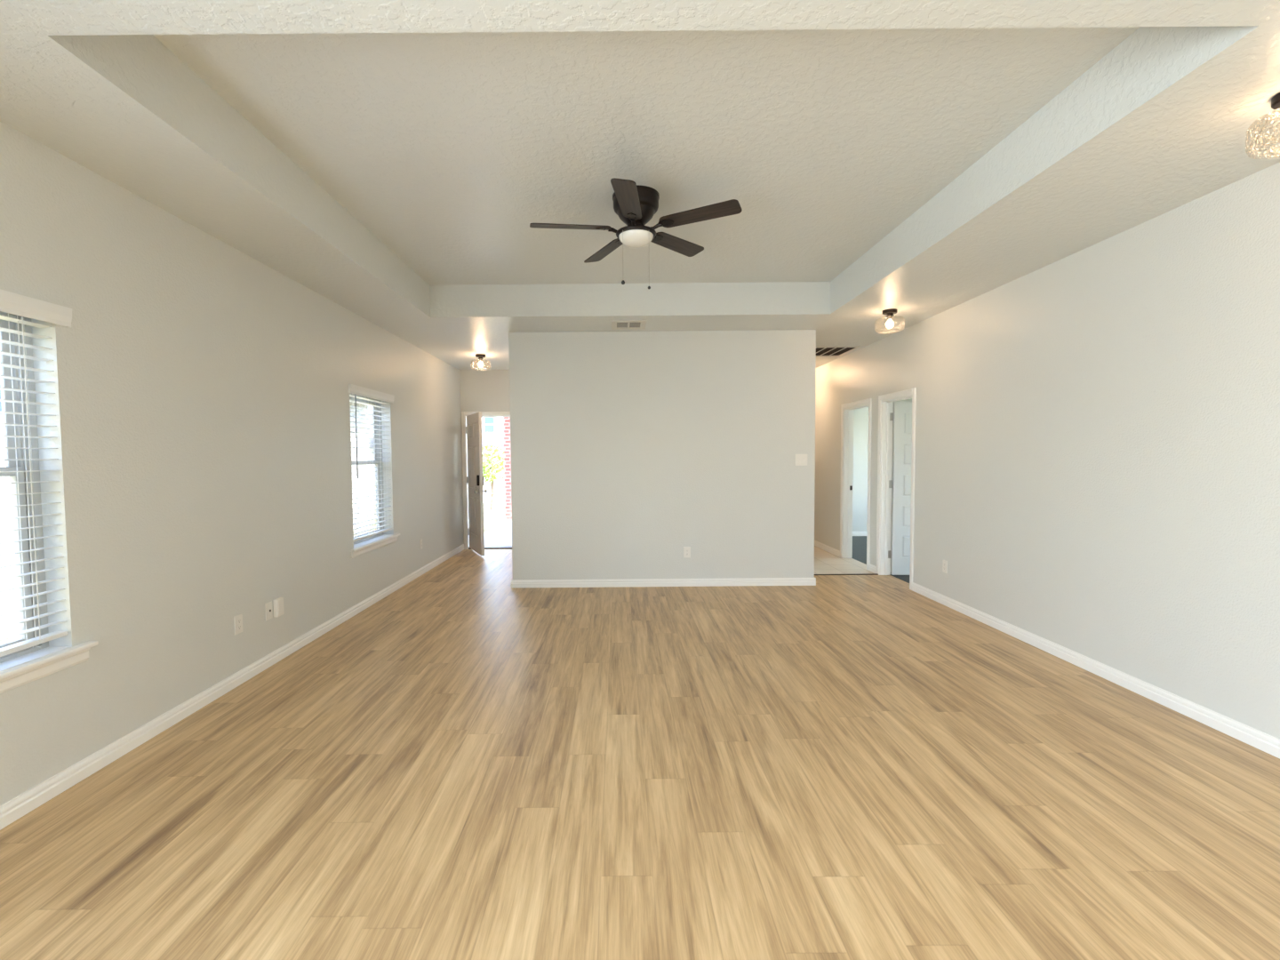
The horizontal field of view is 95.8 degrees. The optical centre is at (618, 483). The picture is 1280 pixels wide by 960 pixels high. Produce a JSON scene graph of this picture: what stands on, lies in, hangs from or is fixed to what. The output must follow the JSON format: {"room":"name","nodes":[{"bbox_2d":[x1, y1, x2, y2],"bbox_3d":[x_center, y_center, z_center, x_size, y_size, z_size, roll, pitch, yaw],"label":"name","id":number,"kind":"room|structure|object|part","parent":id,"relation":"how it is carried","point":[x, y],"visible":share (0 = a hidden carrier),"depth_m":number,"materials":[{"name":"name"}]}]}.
{"room":"empty living room","nodes":[
{"label":"empty living room","id":0,"kind":"room"},
{"bbox_2d":[0,120,463,806],"bbox_3d":[-2.484,-0.044,2.334,0.160,2.743,13.069,0,3,0],"label":"wall","id":1,"kind":"structure","parent":0,"point":[202,437],"depth_m":3.16,"materials":[{"name":"white paint"}]},
{"bbox_2d":[0,311,98,693],"bbox_3d":[-2.462,0.052,2.046,0.200,1.542,1.085,0,3,0],"label":"window","id":2,"kind":"structure","parent":1,"relation":"in","point":[18,668],"depth_m":2.44,"materials":[{"name":"grey plastic"}]},
{"bbox_3d":[-2.554,-0.338,2.028,0.017,0.656,0.811,0,3,0],"label":"sash","id":3,"kind":"part","parent":2,"relation":"part of","materials":[{"name":"grey plastic"}]},
{"bbox_3d":[-2.526,0.330,2.059,0.026,0.762,0.811,0,3,0],"label":"sash","id":4,"kind":"part","parent":2,"relation":"part of","materials":[{"name":"grey plastic"}]},
{"bbox_3d":[-2.533,0.011,2.044,0.058,1.460,0.915,0,3,0],"label":"frame","id":5,"kind":"part","parent":2,"relation":"part of","materials":[{"name":"grey plastic"}]},
{"bbox_2d":[0,288,71,656],"bbox_3d":[-2.422,-0.016,2.056,0.090,1.443,0.997,0,3,0],"label":"window blind","id":6,"kind":"object","parent":2,"relation":"attached to","point":[12,303],"visible":1,"depth_m":2.37,"materials":[{"name":"white plastic"}]},
{"bbox_3d":[-2.438,0.001,2.048,0.057,1.351,0.666,0,3,0],"label":"ladder cord","id":7,"kind":"part","parent":6,"relation":"part of","materials":[{"name":"white fabric"}]},
{"bbox_3d":[-2.433,0.676,2.075,0.052,0.020,0.905,0,3,0],"label":"rail","id":8,"kind":"part","parent":6,"relation":"part of","materials":[{"name":"white plastic"}]},
{"bbox_3d":[-2.430,0.749,2.079,0.147,0.022,1.085,0,3,0],"label":"sill","id":9,"kind":"part","parent":2,"relation":"part of","materials":[{"name":"white wood"}]},
{"bbox_2d":[0,544,463,830],"bbox_3d":[-2.386,1.284,2.396,0.016,0.083,13.069,0,3,0],"label":"baseboard","id":10,"kind":"structure","parent":1,"relation":"attached to","point":[14,809],"depth_m":3.05,"materials":[{"name":"white wood"}]},
{"bbox_2d":[233,613,242,634],"bbox_3d":[-2.393,0.889,3.640,0.009,0.118,0.074,0,3,0],"label":"wall outlet","id":11,"kind":"object","parent":1,"relation":"attached to","point":[238,619],"visible":1,"depth_m":3.63,"materials":[{"name":"white plastic"}]},
{"bbox_2d":[264,600,272,620],"bbox_3d":[-2.392,0.875,3.956,0.010,0.118,0.072,0,3,0],"label":"cable plate","id":12,"kind":"object","parent":1,"relation":"attached to","point":[268,605],"visible":1,"depth_m":3.95,"materials":[{"name":"white plastic"}]},
{"bbox_2d":[272,597,284,616],"bbox_3d":[-2.382,0.869,4.050,0.030,0.124,0.084,0,3,0],"label":"junction box","id":13,"kind":"object","parent":1,"relation":"attached to","point":[278,603],"visible":1,"depth_m":4.03,"materials":[{"name":"white plastic"}]},
{"bbox_3d":[-2.369,0.869,4.050,0.002,0.084,0.052,0,3,0],"label":"panel","id":14,"kind":"part","parent":13,"relation":"part of","materials":[{"name":"white plastic"}]},
{"bbox_2d":[349,392,399,558],"bbox_3d":[-2.463,-0.118,5.667,0.200,1.542,1.095,0,3,0],"label":"window","id":15,"kind":"structure","parent":1,"relation":"in","point":[364,546],"depth_m":5.81,"materials":[{"name":"white glass"}]},
{"bbox_3d":[-2.556,-0.507,5.649,0.004,0.584,0.749,0,3,0],"label":"pane","id":16,"kind":"part","parent":15,"relation":"part of","materials":[{"name":"clear glass"}]},
{"bbox_3d":[-2.556,-0.507,5.649,0.017,0.656,0.821,0,3,0],"label":"sash","id":17,"kind":"part","parent":15,"relation":"part of","materials":[{"name":"grey plastic"}]},
{"bbox_3d":[-2.528,0.161,5.680,0.004,0.690,0.749,0,3,0],"label":"pane","id":18,"kind":"part","parent":15,"relation":"part of","materials":[{"name":"clear glass"}]},
{"bbox_3d":[-2.528,0.161,5.680,0.026,0.762,0.821,0,3,0],"label":"sash","id":19,"kind":"part","parent":15,"relation":"part of","materials":[{"name":"grey plastic"}]},
{"bbox_3d":[-2.534,-0.158,5.665,0.058,1.460,0.925,0,3,0],"label":"frame","id":20,"kind":"part","parent":15,"relation":"part of","materials":[{"name":"grey plastic"}]},
{"bbox_2d":[347,384,394,542],"bbox_3d":[-2.423,-0.186,5.677,0.090,1.443,1.007,0,3,0],"label":"window blind","id":21,"kind":"object","parent":15,"relation":"attached to","point":[352,388],"visible":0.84,"depth_m":5.64,"materials":[{"name":"white plastic"}]},
{"bbox_3d":[-2.434,0.506,5.697,0.052,0.020,0.915,0,3,0],"label":"rail","id":22,"kind":"part","parent":21,"relation":"part of","materials":[{"name":"white plastic"}]},
{"bbox_3d":[-2.431,0.579,5.700,0.147,0.022,1.095,0,3,0],"label":"sill","id":23,"kind":"part","parent":15,"relation":"part of","materials":[{"name":"white wood"}]},
{"bbox_2d":[419,538,422,549],"bbox_3d":[-2.394,0.739,7.006,0.009,0.118,0.074,0,3,0],"label":"wall outlet","id":24,"kind":"object","parent":1,"relation":"attached to","point":[420,540],"visible":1,"depth_m":6.99,"materials":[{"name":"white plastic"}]},
{"bbox_2d":[459,369,510,543],"bbox_3d":[-1.805,-0.359,8.941,1.524,2.743,0.160,0,3,0],"label":"wall","id":25,"kind":"structure","parent":0,"point":[488,390],"depth_m":8.81,"materials":[{"name":"white paint"}]},
{"bbox_2d":[461,411,511,555],"bbox_3d":[-1.885,-0.025,8.565,1.020,2.112,0.963,0,3,0],"label":"door","id":26,"kind":"structure","parent":25,"relation":"in","point":[473,480],"depth_m":8.59,"materials":[{"name":"white"}]},
{"bbox_3d":[-1.948,0.116,8.161,0.180,0.064,0.064,-2,3,-25],"label":"knob","id":27,"kind":"part","parent":26,"relation":"part of","materials":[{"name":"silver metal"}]},
{"bbox_2d":[0,536,1279,959],"bbox_3d":[2.108,1.297,3.265,9.004,0.104,14.800,0,3,0],"label":"floor","id":28,"kind":"structure","parent":0,"point":[469,764],"depth_m":2.36,"materials":[{"name":"brown wood"}]},
{"bbox_2d":[814,573,878,575],"bbox_3d":[2.590,1.075,6.799,0.938,0.009,0.028,0,3,0],"label":"threshold strip","id":29,"kind":"object","parent":28,"relation":"on","point":[852,573],"visible":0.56,"depth_m":6.79,"materials":[{"name":"brown wood"}]},
{"bbox_2d":[0,0,1279,369],"bbox_3d":[0.290,-1.701,3.104,5.735,0.452,15.080,0,3,0],"label":"ceiling","id":30,"kind":"structure","parent":0,"point":[395,161],"depth_m":2.76,"materials":[{"name":"white paint"}]},
{"bbox_2d":[470,353,490,370],"bbox_3d":[-1.788,-1.566,7.490,0.254,0.197,0.254,0,3,0],"label":"ceiling lamp","id":31,"kind":"object","parent":30,"relation":"attached to","point":[480,356],"visible":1,"depth_m":7.46,"materials":[{"name":"beige"}]},
{"bbox_3d":[-1.788,-1.542,7.491,0.068,0.085,0.068,0,3,0],"label":"bulb","id":32,"kind":"part","parent":31,"relation":"part of","materials":[{"name":"beige glass"}]},
{"bbox_2d":[611,320,646,329],"bbox_3d":[0.100,-1.594,5.837,0.344,0.016,0.370,0,3,0],"label":"ceiling vent","id":33,"kind":"object","parent":30,"relation":"in","point":[616,324],"visible":1,"depth_m":5.84,"materials":[{"name":"white metal"}]},
{"bbox_2d":[529,177,742,289],"bbox_3d":[0.088,-1.497,3.611,1.269,0.603,1.261,0,3,0],"label":"ceiling fan","id":34,"kind":"object","parent":30,"relation":"hanging from","point":[636,205],"visible":1,"depth_m":3.53,"materials":[{"name":"brown metal"}]},
{"bbox_3d":[-0.294,-1.581,3.562,0.500,0.007,0.134,-3,15,-10],"label":"blade","id":35,"kind":"part","parent":34,"relation":"part of","materials":[{"name":"brown wood"}]},
{"bbox_3d":[-0.085,-1.609,3.995,0.134,0.007,0.500,-17,9,-27],"label":"blade","id":36,"kind":"part","parent":34,"relation":"part of","materials":[{"name":"brown wood"}]},
{"bbox_3d":[0.054,-1.578,3.228,0.134,0.007,0.500,10,4,7],"label":"blade","id":37,"kind":"part","parent":34,"relation":"part of","materials":[{"name":"brown wood"}]},
{"bbox_3d":[0.110,-1.527,3.638,0.216,0.059,0.216,0,3,0],"label":"lamp shade","id":38,"kind":"part","parent":34,"relation":"part of","materials":[{"name":"white glass"}]},
{"bbox_3d":[0.393,-1.623,3.929,0.134,0.007,0.500,-16,-8,43],"label":"blade","id":39,"kind":"part","parent":34,"relation":"part of","materials":[{"name":"brown wood"}]},
{"bbox_3d":[0.478,-1.604,3.455,0.500,0.007,0.134,-1,-9,26],"label":"blade","id":40,"kind":"part","parent":34,"relation":"part of","materials":[{"name":"brown wood"}]},
{"bbox_2d":[816,345,859,356],"bbox_3d":[2.562,-1.688,7.420,0.800,0.014,0.660,0,3,0],"label":"ceiling vent","id":41,"kind":"object","parent":30,"relation":"in","point":[833,350],"visible":0.49,"depth_m":7.36,"materials":[{"name":"white metal"}]},
{"bbox_2d":[874,308,904,333],"bbox_3d":[2.508,-1.499,5.347,0.254,0.197,0.254,0,3,0],"label":"ceiling lamp","id":42,"kind":"object","parent":30,"relation":"attached to","point":[889,313],"visible":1,"depth_m":5.32,"materials":[{"name":"beige"}]},
{"bbox_3d":[2.508,-1.475,5.348,0.068,0.085,0.068,0,3,0],"label":"bulb","id":43,"kind":"part","parent":42,"relation":"part of","materials":[{"name":"beige glass"}]},
{"bbox_2d":[1245,92,1279,159],"bbox_3d":[2.514,-1.349,2.145,0.254,0.197,0.254,0,3,0],"label":"ceiling lamp","id":44,"kind":"object","parent":30,"relation":"attached to","point":[1250,140],"visible":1,"depth_m":2.19,"materials":[{"name":"glass"}]},
{"bbox_2d":[508,329,815,579],"bbox_3d":[0.473,-0.252,6.267,3.271,2.743,0.120,0,3,0],"label":"wall","id":45,"kind":"structure","parent":0,"point":[629,451],"depth_m":6.21,"materials":[{"name":"white paint"}]},
{"bbox_2d":[511,577,815,587],"bbox_3d":[0.483,0.977,8.453,3.303,0.083,4.404,0,3,0],"label":"baseboard","id":46,"kind":"structure","parent":45,"relation":"attached to","point":[738,581],"depth_m":6.25,"materials":[{"name":"white wood"}]},
{"bbox_2d":[683,546,690,557],"bbox_3d":[0.740,0.749,6.250,0.074,0.118,0.009,0,3,0],"label":"wall outlet","id":47,"kind":"object","parent":45,"relation":"attached to","point":[686,549],"visible":1,"depth_m":6.25,"materials":[{"name":"white plastic"}]},
{"bbox_2d":[795,454,807,465],"bbox_3d":[1.961,-0.250,6.202,0.130,0.124,0.012,0,3,0],"label":"light switch","id":48,"kind":"object","parent":45,"relation":"attached to","point":[801,460],"visible":1,"depth_m":6.20,"materials":[{"name":"white plastic"}]},
{"bbox_2d":[852,407,868,531],"bbox_3d":[4.882,-0.461,9.981,3.429,2.743,0.120,0,3,0],"label":"wall","id":49,"kind":"structure","parent":0,"point":[860,416],"depth_m":9.93,"materials":[{"name":"white paint"}]},
{"bbox_2d":[852,531,866,535],"bbox_3d":[4.893,0.871,9.976,3.429,0.083,0.016,0,3,0],"label":"baseboard","id":50,"kind":"structure","parent":49,"relation":"attached to","point":[854,533],"depth_m":9.97,"materials":[{"name":"white"}]},
{"bbox_2d":[890,398,911,569],"bbox_3d":[4.883,-0.317,6.915,3.429,2.743,0.120,0,3,0],"label":"wall","id":51,"kind":"structure","parent":0,"point":[909,399],"depth_m":6.84,"materials":[{"name":"white paint"}]},
{"bbox_2d":[814,161,1279,739],"bbox_3d":[3.110,-0.129,3.199,0.120,2.743,14.800,0,3,0],"label":"wall","id":52,"kind":"structure","parent":0,"point":[1097,463],"depth_m":3.51,"materials":[{"name":"white paint"}]},
{"bbox_2d":[840,398,871,569],"bbox_3d":[3.481,-0.004,7.423,0.895,2.092,0.963,0,3,0],"label":"door","id":53,"kind":"structure","parent":52,"relation":"in","point":[846,409],"depth_m":7.82,"materials":[{"name":"white wood"}]},
{"bbox_3d":[3.180,-0.003,7.452,0.017,2.092,0.904,0,3,0],"label":"casing","id":54,"kind":"part","parent":53,"relation":"part of","materials":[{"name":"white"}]},
{"bbox_2d":[876,387,916,590],"bbox_3d":[3.442,0.046,6.371,0.815,2.092,0.829,0,3,0],"label":"door","id":55,"kind":"structure","parent":52,"relation":"in","point":[897,460],"depth_m":6.68,"materials":[{"name":"white wood"}]},
{"bbox_2d":[942,560,947,573],"bbox_3d":[3.053,0.780,5.409,0.009,0.118,0.074,0,3,0],"label":"wall outlet","id":56,"kind":"object","parent":52,"relation":"attached to","point":[944,562],"visible":1,"depth_m":5.40,"materials":[{"name":"white plastic"}]},
{"bbox_2d":[814,540,1279,758],"bbox_3d":[3.053,1.200,3.261,0.016,0.083,14.800,0,3,0],"label":"baseboard","id":57,"kind":"structure","parent":52,"relation":"attached to","point":[1263,741],"depth_m":3.50,"materials":[{"name":"white"}]},
{"label":"outside","id":58,"kind":"structure","parent":0,"visible":0},
{"bbox_2d":[0,483,504,644],"bbox_3d":[0.004,0.560,25.054,120.000,0.370,130.000,0,3,0],"label":"lawn","id":59,"kind":"structure","parent":58,"point":[492,520],"depth_m":14.51,"materials":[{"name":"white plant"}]},
{"bbox_2d":[0,382,18,631],"bbox_3d":[-8.605,-0.641,5.473,6.800,4.000,15.800,0,3,0],"label":"house","id":60,"kind":"structure","parent":59,"relation":"on","point":[4,489],"depth_m":5.28,"materials":[{"name":"beige"}]},
{"bbox_3d":[-5.567,-0.880,4.712,0.020,0.560,1.060,0,3,0],"label":"pane","id":61,"kind":"part","parent":60,"relation":"part of","materials":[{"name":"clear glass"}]},
{"bbox_2d":[481,416,504,483],"bbox_3d":[-7.034,-4.263,37.639,18.800,8.200,9.400,0,3,0],"label":"neighbor house","id":62,"kind":"structure","parent":59,"relation":"on","point":[492,428],"depth_m":33.85,"materials":[{"name":"white"}]},
{"bbox_3d":[-7.578,-3.439,33.821,0.540,0.920,0.015,0,3,0],"label":"pane","id":63,"kind":"part","parent":62,"relation":"part of","materials":[{"name":"clear glass"}]},
{"bbox_3d":[-8.008,-1.030,33.956,4.800,2.100,0.060,0,3,0],"label":"garage door","id":64,"kind":"part","parent":62,"relation":"part of","materials":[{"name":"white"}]},
{"bbox_2d":[482,443,503,509],"bbox_3d":[-3.760,-0.194,17.014,1.030,1.955,1.024,0,3,0],"label":"young tree","id":65,"kind":"object","parent":59,"relation":"on","point":[487,470],"visible":0.78,"depth_m":16.86,"materials":[{"name":"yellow plant"}]},
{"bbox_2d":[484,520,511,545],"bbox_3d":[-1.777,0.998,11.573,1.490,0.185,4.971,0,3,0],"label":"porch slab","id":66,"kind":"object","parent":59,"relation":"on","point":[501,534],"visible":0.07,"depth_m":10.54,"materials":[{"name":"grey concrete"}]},
{"bbox_2d":[503,416,511,521],"bbox_3d":[-2.265,-0.572,13.287,0.620,3.030,0.600,0,3,0],"label":"brick pillar","id":67,"kind":"structure","parent":59,"relation":"on","point":[506,420],"depth_m":13.00,"materials":[{"name":"white brick"}]},
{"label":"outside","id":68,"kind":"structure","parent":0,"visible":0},
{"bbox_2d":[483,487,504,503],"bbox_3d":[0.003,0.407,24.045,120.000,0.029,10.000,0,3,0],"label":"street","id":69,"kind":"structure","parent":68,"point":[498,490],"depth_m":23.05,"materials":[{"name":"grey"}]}
]}

